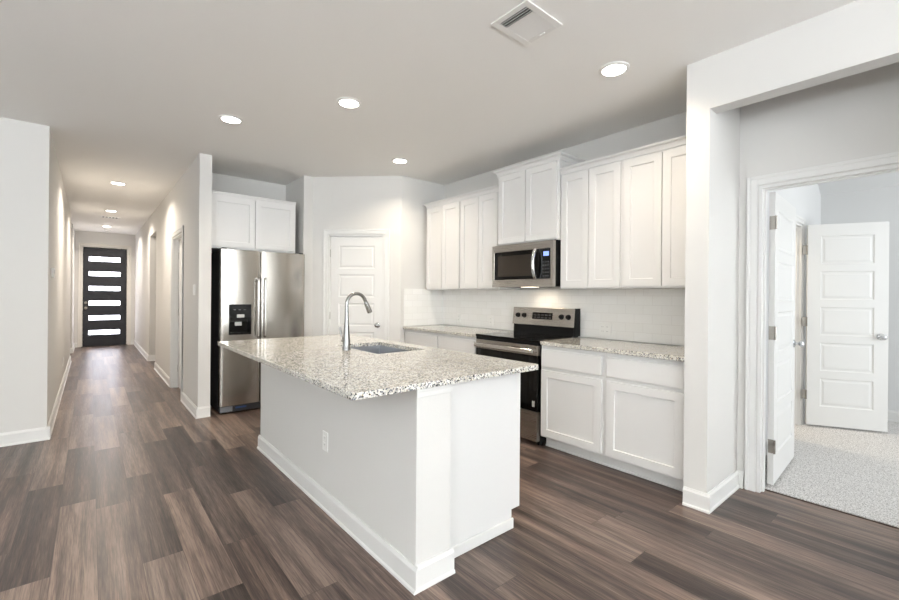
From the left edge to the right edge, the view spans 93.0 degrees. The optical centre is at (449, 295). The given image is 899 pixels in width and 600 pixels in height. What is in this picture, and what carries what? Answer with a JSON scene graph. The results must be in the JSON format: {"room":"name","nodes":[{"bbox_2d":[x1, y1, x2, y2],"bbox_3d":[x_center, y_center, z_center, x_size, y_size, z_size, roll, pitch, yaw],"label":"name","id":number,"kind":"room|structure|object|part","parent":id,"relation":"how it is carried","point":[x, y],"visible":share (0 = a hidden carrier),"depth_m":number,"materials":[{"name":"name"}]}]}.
{"room":"kitchen","nodes":[
{"label":"kitchen","id":0,"kind":"room"},
{"bbox_2d":[0,117,49,432],"bbox_3d":[-5.201,-0.126,2.386,4.317,2.743,0.114,0,0,-40],"label":"wall","id":1,"kind":"structure","parent":0,"point":[24,146],"depth_m":3.63,"materials":[{"name":"white paint"}]},
{"bbox_2d":[0,426,49,446],"bbox_3d":[-5.122,1.190,2.373,4.239,0.111,0.022,0,0,-40],"label":"baseboard","id":2,"kind":"structure","parent":1,"relation":"attached to","point":[36,434],"depth_m":3.63,"materials":[{"name":"white paint"}]},
{"bbox_2d":[48,130,70,421],"bbox_3d":[-5.372,-0.128,5.851,0.114,2.743,5.407,0,0,-40],"label":"wall","id":3,"kind":"structure","parent":0,"point":[60,214],"depth_m":4.87,"materials":[{"name":"white paint"}]},
{"bbox_2d":[51,268,54,277],"bbox_3d":[-3.762,-0.215,4.047,0.023,0.095,0.120,0,0,-40],"label":"thermostat","id":4,"kind":"object","parent":3,"relation":"attached to","point":[52,269],"visible":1,"depth_m":4.00,"materials":[{"name":"white plastic"}]},
{"bbox_2d":[47,356,70,437],"bbox_3d":[-5.294,1.188,5.851,0.022,0.111,5.521,0,0,-40],"label":"baseboard","id":5,"kind":"structure","parent":3,"relation":"attached to","point":[52,419],"depth_m":4.85,"materials":[{"name":"white paint"}]},
{"bbox_2d":[70,224,74,347],"bbox_3d":[-8.991,-0.158,8.976,1.610,2.743,1.216,0,0,-40],"label":"wall","id":6,"kind":"structure","parent":0,"point":[72,226],"depth_m":9.03,"materials":[{"name":"white paint"}]},
{"bbox_2d":[74,230,134,344],"bbox_3d":[-8.314,-0.153,10.415,4.700,2.743,0.114,0,0,-40],"label":"wall","id":7,"kind":"structure","parent":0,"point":[80,236],"depth_m":10.29,"materials":[{"name":"white paint"}]},
{"bbox_2d":[77,243,131,346],"bbox_3d":[-8.366,-0.013,10.363,1.002,2.460,0.134,0,0,-40],"label":"door frame","id":8,"kind":"structure","parent":7,"relation":"attached to","point":[80,247],"depth_m":10.25,"materials":[{"name":"white paint"}]},
{"bbox_2d":[82,247,126,346],"bbox_3d":[-8.347,0.025,10.339,0.830,2.363,0.112,0,0,-40],"label":"door","id":9,"kind":"structure","parent":7,"relation":"in","point":[104,269],"depth_m":10.34,"materials":[{"name":"black paint"}]},
{"bbox_3d":[-8.360,-0.879,10.348,0.588,0.100,0.005,0,0,-40],"label":"glass pane","id":10,"kind":"part","parent":9,"relation":"part of","materials":[{"name":"white glass"}]},
{"bbox_3d":[-8.363,-0.526,10.348,0.588,0.100,0.005,0,0,-40],"label":"glass pane","id":11,"kind":"part","parent":9,"relation":"part of","materials":[{"name":"white glass"}]},
{"bbox_3d":[-8.366,-0.173,10.348,0.588,0.100,0.005,0,0,-40],"label":"glass pane","id":12,"kind":"part","parent":9,"relation":"part of","materials":[{"name":"white glass"}]},
{"bbox_3d":[-8.369,0.179,10.348,0.588,0.100,0.005,0,0,-40],"label":"glass pane","id":13,"kind":"part","parent":9,"relation":"part of","materials":[{"name":"white glass"}]},
{"bbox_3d":[-8.372,0.532,10.348,0.588,0.100,0.005,0,0,-40],"label":"glass pane","id":14,"kind":"part","parent":9,"relation":"part of","materials":[{"name":"white glass"}]},
{"bbox_3d":[-8.375,0.884,10.348,0.588,0.100,0.005,0,0,-40],"label":"glass pane","id":15,"kind":"part","parent":9,"relation":"part of","materials":[{"name":"white glass"}]},
{"bbox_2d":[84,344,126,346],"bbox_3d":[-8.370,1.213,10.355,0.870,0.010,0.102,0,0,-40],"label":"trim","id":16,"kind":"structure","parent":7,"relation":"attached to","point":[121,344],"depth_m":10.33,"materials":[{"name":"brown metal"}]},
{"bbox_2d":[135,153,211,406],"bbox_3d":[-5.199,-0.126,7.590,0.114,2.743,8.222,0,0,-40],"label":"wall","id":17,"kind":"structure","parent":0,"point":[188,203],"depth_m":5.03,"materials":[{"name":"white paint"}]},
{"bbox_2d":[134,340,209,418],"bbox_3d":[-4.626,1.194,8.068,1.666,0.111,8.244,0,0,-40],"label":"baseboard","id":18,"kind":"structure","parent":17,"relation":"attached to","point":[197,412],"depth_m":4.98,"materials":[{"name":"white paint"}]},
{"bbox_2d":[170,225,183,392],"bbox_3d":[-3.471,0.206,5.524,0.134,2.105,0.962,0,0,-40],"label":"trim","id":19,"kind":"structure","parent":17,"relation":"attached to","point":[174,273],"depth_m":5.81,"materials":[{"name":"white paint"}]},
{"bbox_2d":[178,239,181,388],"bbox_3d":[-3.446,0.245,5.553,0.170,2.006,0.801,0,0,-40],"label":"door","id":20,"kind":"structure","parent":17,"relation":"in","point":[180,241],"depth_m":5.76,"materials":[{"name":"white paint"}]},
{"bbox_2d":[211,173,285,252],"bbox_3d":[-2.579,-0.104,5.445,1.129,2.743,0.114,0,0,-40],"label":"wall","id":21,"kind":"structure","parent":0,"point":[225,183],"depth_m":5.39,"materials":[{"name":"white paint"}]},
{"bbox_2d":[211,190,295,253],"bbox_3d":[-2.411,-0.825,5.099,0.928,0.616,0.624,0,0,-40],"label":"upper cabinet","id":22,"kind":"object","parent":21,"relation":"attached to","point":[239,221],"visible":0.67,"depth_m":4.85,"materials":[{"name":"white paint"}]},
{"bbox_3d":[-2.395,-0.810,4.725,0.446,0.546,0.020,0,0,-40],"label":"door","id":23,"kind":"part","parent":22,"relation":"part of","materials":[{"name":"white paint"}]},
{"bbox_3d":[-2.216,-1.116,4.871,0.928,0.030,0.026,0,0,-40],"label":"crown moulding","id":24,"kind":"part","parent":22,"relation":"part of","materials":[{"name":"white paint"}]},
{"bbox_3d":[-2.047,-0.807,5.018,0.448,0.546,0.020,0,0,-40],"label":"door","id":25,"kind":"part","parent":22,"relation":"part of","materials":[{"name":"white paint"}]},
{"bbox_2d":[286,175,401,341],"bbox_3d":[-1.427,-0.094,5.311,1.683,2.743,0.388,0,0,14],"label":"wall","id":26,"kind":"structure","parent":0,"point":[349,202],"depth_m":5.24,"materials":[{"name":"white paint"}]},
{"bbox_2d":[322,229,389,339],"bbox_3d":[-1.143,0.231,5.278,0.832,2.095,0.134,0,0,5],"label":"trim","id":27,"kind":"structure","parent":26,"relation":"attached to","point":[385,233],"depth_m":5.22,"materials":[{"name":"white paint"}]},
{"bbox_2d":[330,236,382,338],"bbox_3d":[-1.151,0.270,5.259,0.671,1.996,0.170,0,0,5],"label":"door","id":28,"kind":"structure","parent":26,"relation":"in","point":[356,261],"depth_m":5.24,"materials":[{"name":"white paint"}]},
{"bbox_2d":[400,176,443,342],"bbox_3d":[-0.370,-0.085,5.438,0.670,2.743,0.122,0,0,-40],"label":"wall","id":29,"kind":"structure","parent":0,"point":[416,193],"depth_m":5.33,"materials":[{"name":"white paint"}]},
{"bbox_2d":[0,0,857,234],"bbox_3d":[-1.697,-1.498,3.659,11.300,0.060,19.200,0,0,-40],"label":"ceiling","id":30,"kind":"structure","parent":0,"point":[130,92],"depth_m":2.89,"materials":[{"name":"white paint"}]},
{"bbox_2d":[100,216,119,218],"bbox_3d":[-6.541,-1.505,8.215,0.310,0.008,0.190,0,0,-40],"label":"ceiling vent","id":31,"kind":"object","parent":30,"relation":"in","point":[100,216],"visible":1,"depth_m":8.20,"materials":[{"name":"white metal"}]},
{"bbox_2d":[109,181,126,184],"bbox_3d":[-4.386,-1.485,5.643,0.186,0.010,0.186,0,0,-40],"label":"recessed light","id":32,"kind":"object","parent":30,"relation":"in","point":[111,182],"visible":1,"depth_m":5.63,"materials":[{"name":"white ceramic"}]},
{"bbox_2d":[218,114,242,123],"bbox_3d":[-1.817,-1.464,3.545,0.186,0.010,0.186,0,0,-40],"label":"recessed light","id":33,"kind":"object","parent":30,"relation":"in","point":[232,119],"visible":1,"depth_m":3.53,"materials":[{"name":"white ceramic"}]},
{"bbox_2d":[336,97,361,107],"bbox_3d":[-0.759,-1.454,3.223,0.186,0.010,0.186,0,0,-40],"label":"recessed light","id":34,"kind":"object","parent":30,"relation":"in","point":[347,102],"visible":1,"depth_m":3.21,"materials":[{"name":"white ceramic"}]},
{"bbox_2d":[391,158,408,163],"bbox_3d":[-0.533,-1.453,4.600,0.186,0.010,0.186,0,0,-40],"label":"recessed light","id":35,"kind":"object","parent":30,"relation":"in","point":[395,160],"visible":1,"depth_m":4.58,"materials":[{"name":"white plastic"}]},
{"bbox_2d":[491,0,562,44],"bbox_3d":[0.411,-1.443,2.271,0.292,0.014,0.248,0,0,-40],"label":"ceiling vent","id":36,"kind":"object","parent":30,"relation":"in","point":[526,22],"visible":1,"depth_m":2.26,"materials":[{"name":"white metal"}]},
{"bbox_2d":[599,61,629,76],"bbox_3d":[1.048,-1.439,2.717,0.186,0.010,0.186,0,0,-40],"label":"recessed light","id":37,"kind":"object","parent":30,"relation":"in","point":[616,68],"visible":1,"depth_m":2.71,"materials":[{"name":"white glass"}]},
{"bbox_2d":[0,344,898,599],"bbox_3d":[-1.726,1.300,3.589,11.200,0.070,19.100,0,0,-40],"label":"floor","id":38,"kind":"structure","parent":0,"point":[130,495],"depth_m":2.39,"materials":[{"name":"wood"}]},
{"bbox_2d":[210,247,304,413],"bbox_3d":[-2.292,0.379,5.043,0.904,1.780,0.826,0,0,-40],"label":"refrigerator","id":39,"kind":"object","parent":38,"relation":"on","point":[255,294],"visible":0.85,"depth_m":4.69,"materials":[{"name":"grey metal"}]},
{"bbox_3d":[-2.277,0.340,4.636,0.402,1.670,0.072,0,0,-40],"label":"freezer door","id":40,"kind":"part","parent":39,"relation":"part of","materials":[{"name":"metal"}]},
{"bbox_3d":[-2.109,0.132,4.699,0.025,0.669,0.068,0,0,-40],"label":"door handle","id":41,"kind":"part","parent":39,"relation":"part of","materials":[{"name":"metal"}]},
{"bbox_3d":[-2.054,0.132,4.746,0.025,0.669,0.068,0,0,-40],"label":"door handle","id":42,"kind":"part","parent":39,"relation":"part of","materials":[{"name":"metal"}]},
{"bbox_3d":[-1.929,0.343,4.929,0.496,1.670,0.072,0,0,-40],"label":"fridge door","id":43,"kind":"part","parent":39,"relation":"part of","materials":[{"name":"metal"}]},
{"bbox_2d":[257,363,519,594],"bbox_3d":[-0.572,0.842,2.951,0.796,0.883,2.262,0,0,-40],"label":"kitchen island","id":44,"kind":"object","parent":38,"relation":"on","point":[421,479],"visible":0.73,"depth_m":2.18,"materials":[{"name":"white paint"}]},
{"bbox_2d":[322,430,327,451],"bbox_3d":[-0.750,0.878,2.571,0.008,0.115,0.070,0,0,-40],"label":"wall outlet","id":45,"kind":"object","parent":44,"relation":"attached to","point":[325,434],"visible":1,"depth_m":2.56,"materials":[{"name":"white plastic"}]},
{"bbox_3d":[-0.789,1.226,2.771,0.238,0.111,2.262,0,0,-40],"label":"baseboard","id":46,"kind":"part","parent":44,"relation":"part of","materials":[{"name":"white paint"}]},
{"bbox_2d":[218,334,538,399],"bbox_3d":[-0.664,0.384,2.852,1.136,0.028,2.266,0,0,-40],"label":"island countertop","id":47,"kind":"structure","parent":44,"relation":"on","point":[320,361],"depth_m":2.33,"materials":[{"name":"stone"}]},
{"bbox_2d":[339,292,371,349],"bbox_3d":[-0.654,0.172,2.979,0.223,0.396,0.109,0,0,-40],"label":"kitchen faucet","id":48,"kind":"object","parent":47,"relation":"on","point":[345,340],"visible":1,"depth_m":2.90,"materials":[{"name":"silver metal"}]},
{"bbox_3d":[-0.645,0.041,2.952,0.168,0.134,0.024,0,0,-40],"label":"spout","id":49,"kind":"part","parent":48,"relation":"part of","materials":[{"name":"silver metal"}]},
{"bbox_2d":[350,345,408,353],"bbox_3d":[-0.511,0.497,3.077,0.430,0.196,0.660,0,0,-40],"label":"sink","id":50,"kind":"object","parent":47,"relation":"in","point":[377,349],"visible":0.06,"depth_m":3.36,"materials":[{"name":"metal"}]},
{"bbox_3d":[-0.064,0.426,1.921,0.207,0.042,0.008,0,0,-40],"label":"cap moulding","id":51,"kind":"part","parent":44,"relation":"part of","materials":[{"name":"white paint"}]},
{"bbox_3d":[0.163,1.260,2.212,0.496,0.058,0.012,0,0,-40],"label":"shoe moulding","id":52,"kind":"part","parent":44,"relation":"part of","materials":[{"name":"white paint"}]},
{"bbox_3d":[0.171,0.849,2.236,0.578,0.883,0.019,0,0,-40],"label":"panel","id":53,"kind":"part","parent":44,"relation":"part of","materials":[{"name":"white paint"}]},
{"bbox_2d":[405,329,439,347],"bbox_3d":[-0.103,0.849,5.142,0.630,0.876,0.680,0,0,-40],"label":"base cabinet","id":54,"kind":"object","parent":38,"relation":"on","point":[429,339],"visible":0.18,"depth_m":4.90,"materials":[{"name":"white paint"}]},
{"bbox_2d":[440,333,476,353],"bbox_3d":[0.310,0.852,4.652,0.630,0.876,0.602,0,0,-40],"label":"base cabinet","id":55,"kind":"object","parent":38,"relation":"on","point":[465,344],"visible":0.13,"depth_m":4.43,"materials":[{"name":"white paint"}]},
{"bbox_2d":[403,325,508,336],"bbox_3d":[0.088,0.396,4.904,0.634,0.032,1.288,0,0,-40],"label":"countertop","id":56,"kind":"structure","parent":55,"relation":"on","point":[443,329],"depth_m":4.79,"materials":[{"name":"stone"}]},
{"bbox_2d":[474,307,579,444],"bbox_3d":[0.723,0.706,4.091,0.677,1.177,0.764,0,0,-40],"label":"range oven","id":57,"kind":"object","parent":38,"relation":"on","point":[532,325],"visible":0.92,"depth_m":3.91,"materials":[{"name":"black metal"}]},
{"bbox_3d":[0.484,0.474,3.891,0.050,0.040,0.718,0,0,-40],"label":"oven handle","id":58,"kind":"part","parent":57,"relation":"part of","materials":[{"name":"metal"}]},
{"bbox_3d":[0.520,0.470,3.922,0.044,0.084,0.752,0,0,-40],"label":"oven door","id":59,"kind":"part","parent":57,"relation":"part of","materials":[{"name":"metal"}]},
{"bbox_3d":[0.517,0.750,3.922,0.044,0.476,0.752,0,0,-40],"label":"oven glass","id":60,"kind":"part","parent":57,"relation":"part of","materials":[{"name":"black glass"}]},
{"bbox_3d":[0.522,0.411,3.923,0.040,0.030,0.754,0,0,-40],"label":"control rail","id":61,"kind":"part","parent":57,"relation":"part of","materials":[{"name":"black plastic"}]},
{"bbox_2d":[476,331,573,341],"bbox_3d":[0.709,0.388,4.080,0.544,0.019,0.759,0,0,-40],"label":"cooktop","id":62,"kind":"object","parent":57,"relation":"in","point":[510,336],"depth_m":4.03,"materials":[{"name":"black glass"}]},
{"bbox_3d":[0.514,1.119,3.922,0.044,0.250,0.752,0,0,-40],"label":"storage drawer","id":63,"kind":"part","parent":57,"relation":"part of","materials":[{"name":"metal"}]},
{"bbox_2d":[541,345,609,466],"bbox_3d":[1.196,0.860,3.600,0.630,0.876,0.588,0,0,-40],"label":"base cabinet","id":64,"kind":"object","parent":38,"relation":"on","point":[572,380],"visible":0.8,"depth_m":3.38,"materials":[{"name":"white paint"}]},
{"bbox_3d":[0.963,0.525,3.406,0.020,0.146,0.552,0,0,-40],"label":"drawer","id":65,"kind":"part","parent":64,"relation":"part of","materials":[{"name":"white paint"}]},
{"bbox_3d":[0.960,0.904,3.406,0.020,0.552,0.552,0,0,-40],"label":"door","id":66,"kind":"part","parent":64,"relation":"part of","materials":[{"name":"white paint"}]},
{"bbox_2d":[605,353,683,491],"bbox_3d":[1.576,0.863,3.149,0.630,0.876,0.590,0,0,-40],"label":"base cabinet","id":67,"kind":"object","parent":38,"relation":"on","point":[644,396],"visible":0.52,"depth_m":2.94,"materials":[{"name":"white paint"}]},
{"bbox_2d":[540,337,684,361],"bbox_3d":[1.381,0.407,3.369,0.634,0.032,1.182,0,0,-40],"label":"countertop","id":68,"kind":"structure","parent":67,"relation":"on","point":[649,350],"depth_m":3.26,"materials":[{"name":"stone"}]},
{"bbox_3d":[1.344,0.528,2.954,0.020,0.146,0.538,0,0,-40],"label":"drawer","id":69,"kind":"part","parent":67,"relation":"part of","materials":[{"name":"white paint"}]},
{"bbox_2d":[443,112,686,345],"bbox_3d":[0.972,-0.074,4.448,0.122,2.743,3.366,0,0,-40],"label":"wall","id":70,"kind":"structure","parent":0,"point":[640,315],"depth_m":3.88,"materials":[{"name":"white tile"}]},
{"bbox_2d":[423,195,461,289],"bbox_3d":[0.021,-0.607,5.214,0.366,1.074,0.679,0,0,-40],"label":"upper cabinet","id":71,"kind":"object","parent":70,"relation":"attached to","point":[443,215],"visible":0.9,"depth_m":5.07,"materials":[{"name":"white paint"}]},
{"bbox_3d":[-0.183,-0.581,5.221,0.020,0.990,0.300,0,0,-40],"label":"door","id":72,"kind":"part","parent":71,"relation":"part of","materials":[{"name":"white paint"}]},
{"bbox_3d":[0.026,-1.116,5.214,0.366,0.056,0.679,0,0,-40],"label":"crown moulding","id":73,"kind":"part","parent":71,"relation":"part of","materials":[{"name":"white paint"}]},
{"bbox_3d":[0.017,-0.579,4.984,0.020,0.990,0.304,0,0,-40],"label":"door","id":74,"kind":"part","parent":71,"relation":"part of","materials":[{"name":"white paint"}]},
{"bbox_2d":[459,185,519,289],"bbox_3d":[0.434,-0.604,4.724,0.366,1.074,0.601,0,0,-40],"label":"upper cabinet","id":75,"kind":"object","parent":70,"relation":"attached to","point":[479,208],"visible":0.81,"depth_m":4.62,"materials":[{"name":"white paint"}]},
{"bbox_3d":[0.224,-0.578,4.738,0.020,0.990,0.286,0,0,-40],"label":"door","id":76,"kind":"part","parent":75,"relation":"part of","materials":[{"name":"white paint"}]},
{"bbox_3d":[0.314,-1.114,4.619,0.041,0.056,0.601,0,0,-40],"label":"crown moulding","id":77,"kind":"part","parent":75,"relation":"part of","materials":[{"name":"white paint"}]},
{"bbox_3d":[0.410,-0.576,4.516,0.020,0.990,0.282,0,0,-40],"label":"door","id":78,"kind":"part","parent":75,"relation":"part of","materials":[{"name":"white paint"}]},
{"bbox_2d":[489,316,492,325],"bbox_3d":[0.478,0.289,4.928,0.008,0.115,0.070,0,0,-40],"label":"wall outlet","id":79,"kind":"object","parent":70,"relation":"attached to","point":[490,317],"visible":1,"depth_m":4.92,"materials":[{"name":"white plastic"}]},
{"bbox_2d":[493,151,585,245],"bbox_3d":[0.862,-0.888,4.200,0.391,0.770,0.829,0,0,-40],"label":"upper cabinet","id":80,"kind":"object","parent":70,"relation":"attached to","point":[529,192],"visible":0.78,"depth_m":4.04,"materials":[{"name":"white paint"}]},
{"bbox_3d":[0.619,-0.865,4.232,0.020,0.692,0.350,0,0,-40],"label":"door","id":81,"kind":"part","parent":80,"relation":"part of","materials":[{"name":"white paint"}]},
{"bbox_2d":[492,239,560,287],"bbox_3d":[0.811,-0.291,4.163,0.505,0.422,0.742,0,0,-40],"label":"microwave","id":82,"kind":"object","parent":80,"relation":"attached to","point":[537,264],"visible":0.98,"depth_m":3.98,"materials":[{"name":"silver metal"}]},
{"bbox_3d":[0.636,-0.292,4.099,0.008,0.272,0.550,0,0,-40],"label":"door glass","id":83,"kind":"part","parent":82,"relation":"part of","materials":[{"name":"black glass"}]},
{"bbox_3d":[0.771,-0.291,3.877,0.076,0.278,0.033,0,0,-40],"label":"door handle","id":84,"kind":"part","parent":82,"relation":"part of","materials":[{"name":"silver metal"}]},
{"bbox_3d":[0.856,-0.290,3.839,0.008,0.272,0.126,0,0,-40],"label":"control panel","id":85,"kind":"part","parent":82,"relation":"part of","materials":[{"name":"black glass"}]},
{"bbox_3d":[0.865,-1.245,4.199,0.390,0.056,0.829,0,0,-40],"label":"crown moulding","id":86,"kind":"part","parent":80,"relation":"part of","materials":[{"name":"white paint"}]},
{"bbox_3d":[0.852,-0.863,3.955,0.020,0.692,0.358,0,0,-40],"label":"door","id":87,"kind":"part","parent":80,"relation":"part of","materials":[{"name":"white paint"}]},
{"bbox_2d":[559,152,629,288],"bbox_3d":[1.298,-0.597,3.699,0.366,1.074,0.581,0,0,-40],"label":"upper cabinet","id":88,"kind":"object","parent":70,"relation":"attached to","point":[591,190],"visible":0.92,"depth_m":3.57,"materials":[{"name":"white paint"}]},
{"bbox_3d":[1.089,-0.570,3.710,0.020,0.990,0.270,0,0,-40],"label":"door","id":89,"kind":"part","parent":88,"relation":"part of","materials":[{"name":"white paint"}]},
{"bbox_3d":[1.177,-1.107,3.595,0.041,0.056,0.581,0,0,-40],"label":"crown moulding","id":90,"kind":"part","parent":88,"relation":"part of","materials":[{"name":"white paint"}]},
{"bbox_3d":[1.270,-0.569,3.496,0.020,0.990,0.278,0,0,-40],"label":"door","id":91,"kind":"part","parent":88,"relation":"part of","materials":[{"name":"white paint"}]},
{"bbox_2d":[599,322,610,335],"bbox_3d":[1.399,0.301,3.835,0.008,0.115,0.116,0,0,-40],"label":"wall outlet","id":92,"kind":"object","parent":70,"relation":"attached to","point":[604,328],"visible":1,"depth_m":3.83,"materials":[{"name":"white plastic"}]},
{"bbox_2d":[621,135,685,288],"bbox_3d":[1.682,-0.593,3.242,0.366,1.074,0.612,0,0,-40],"label":"upper cabinet","id":93,"kind":"object","parent":70,"relation":"attached to","point":[654,174],"visible":0.68,"depth_m":3.17,"materials":[{"name":"white paint"}]},
{"bbox_3d":[1.471,-0.567,3.257,0.020,0.990,0.295,0,0,-40],"label":"door","id":94,"kind":"part","parent":93,"relation":"part of","materials":[{"name":"white paint"}]},
{"bbox_3d":[1.562,-1.103,3.138,0.041,0.056,0.612,0,0,-40],"label":"crown moulding","id":95,"kind":"part","parent":93,"relation":"part of","materials":[{"name":"white paint"}]},
{"bbox_3d":[1.663,-0.565,3.029,0.020,0.990,0.286,0,0,-40],"label":"door","id":96,"kind":"part","parent":93,"relation":"part of","materials":[{"name":"white paint"}]},
{"bbox_2d":[683,57,739,492],"bbox_3d":[1.831,-0.066,2.884,0.822,2.743,0.132,0,0,-40],"label":"wall","id":97,"kind":"structure","parent":0,"point":[712,139],"depth_m":2.65,"materials":[{"name":"white paint"}]},
{"bbox_2d":[682,470,743,513],"bbox_3d":[1.722,1.248,2.774,0.580,0.111,0.153,0,0,-38],"label":"baseboard","id":98,"kind":"structure","parent":97,"relation":"attached to","point":[708,502],"depth_m":2.64,"materials":[{"name":"white paint"}]},
{"bbox_2d":[765,184,820,438],"bbox_3d":[3.227,-0.055,4.113,2.893,2.743,0.114,0,0,-40],"label":"wall","id":99,"kind":"structure","parent":0,"point":[806,200],"depth_m":4.34,"materials":[{"name":"white paint"}]},
{"bbox_2d":[794,215,805,424],"bbox_3d":[3.304,0.267,4.170,0.752,2.100,0.134,0,0,-40],"label":"trim","id":100,"kind":"structure","parent":99,"relation":"attached to","point":[800,229],"depth_m":4.33,"materials":[{"name":"white paint"}]},
{"bbox_2d":[801,222,888,431],"bbox_3d":[3.872,0.292,4.193,0.665,2.000,0.170,0,0,22],"label":"door","id":101,"kind":"structure","parent":99,"relation":"in","point":[846,321],"depth_m":4.17,"materials":[{"name":"white paint"}]},
{"bbox_3d":[4.108,0.394,4.042,0.064,0.064,0.067,0,0,22],"label":"knob","id":102,"kind":"part","parent":101,"relation":"part of","materials":[{"name":"silver metal"}]},
{"bbox_2d":[710,0,898,113],"bbox_3d":[1.981,-1.280,2.169,0.114,0.313,1.140,0,0,-40],"label":"wall header","id":103,"kind":"structure","parent":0,"point":[859,36],"depth_m":2.22,"materials":[{"name":"white paint"}]},
{"bbox_2d":[737,62,898,491],"bbox_3d":[2.393,-0.062,2.525,0.114,2.743,1.140,0,0,-40],"label":"wall","id":104,"kind":"structure","parent":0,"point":[856,116],"depth_m":2.64,"materials":[{"name":"white paint"}]},
{"bbox_2d":[767,192,804,484],"bbox_3d":[2.470,0.292,3.162,0.787,1.989,0.170,0,0,-43],"label":"door","id":105,"kind":"structure","parent":104,"relation":"in","point":[782,343],"depth_m":3.05,"materials":[{"name":"white paint"}]},
{"bbox_3d":[2.748,0.379,3.351,0.064,0.064,0.067,0,0,-43],"label":"knob","id":106,"kind":"part","parent":105,"relation":"part of","materials":[{"name":"silver metal"}]},
{"bbox_2d":[744,152,898,492],"bbox_3d":[2.354,0.259,2.557,0.134,2.100,0.948,0,0,-40],"label":"door frame","id":107,"kind":"structure","parent":104,"relation":"attached to","point":[889,158],"depth_m":2.84,"materials":[{"name":"white paint"}]},
{"bbox_2d":[765,489,898,528],"bbox_3d":[2.371,1.308,2.579,0.012,0.004,0.772,0,0,-40],"label":"trim","id":108,"kind":"structure","parent":104,"relation":"attached to","point":[765,489],"depth_m":2.60,"materials":[{"name":"brown"}]},
{"bbox_2d":[818,172,898,195],"bbox_3d":[5.425,-1.276,3.259,0.420,0.263,4.010,0,0,-40],"label":"ceiling","id":109,"kind":"structure","parent":0,"point":[889,179],"depth_m":4.61,"materials":[{"name":"white paint"}]},
{"bbox_2d":[821,186,898,411],"bbox_3d":[5.651,-0.034,3.393,0.114,2.743,4.110,0,0,-40],"label":"wall","id":110,"kind":"structure","parent":0,"point":[878,204],"depth_m":4.50,"materials":[{"name":"white paint"}]},
{"bbox_2d":[765,410,898,455],"bbox_3d":[4.500,1.261,2.498,2.781,0.111,4.010,0,0,-40],"label":"baseboard","id":111,"kind":"structure","parent":110,"relation":"attached to","point":[893,416],"depth_m":4.45,"materials":[{"name":"white paint"}]}
]}

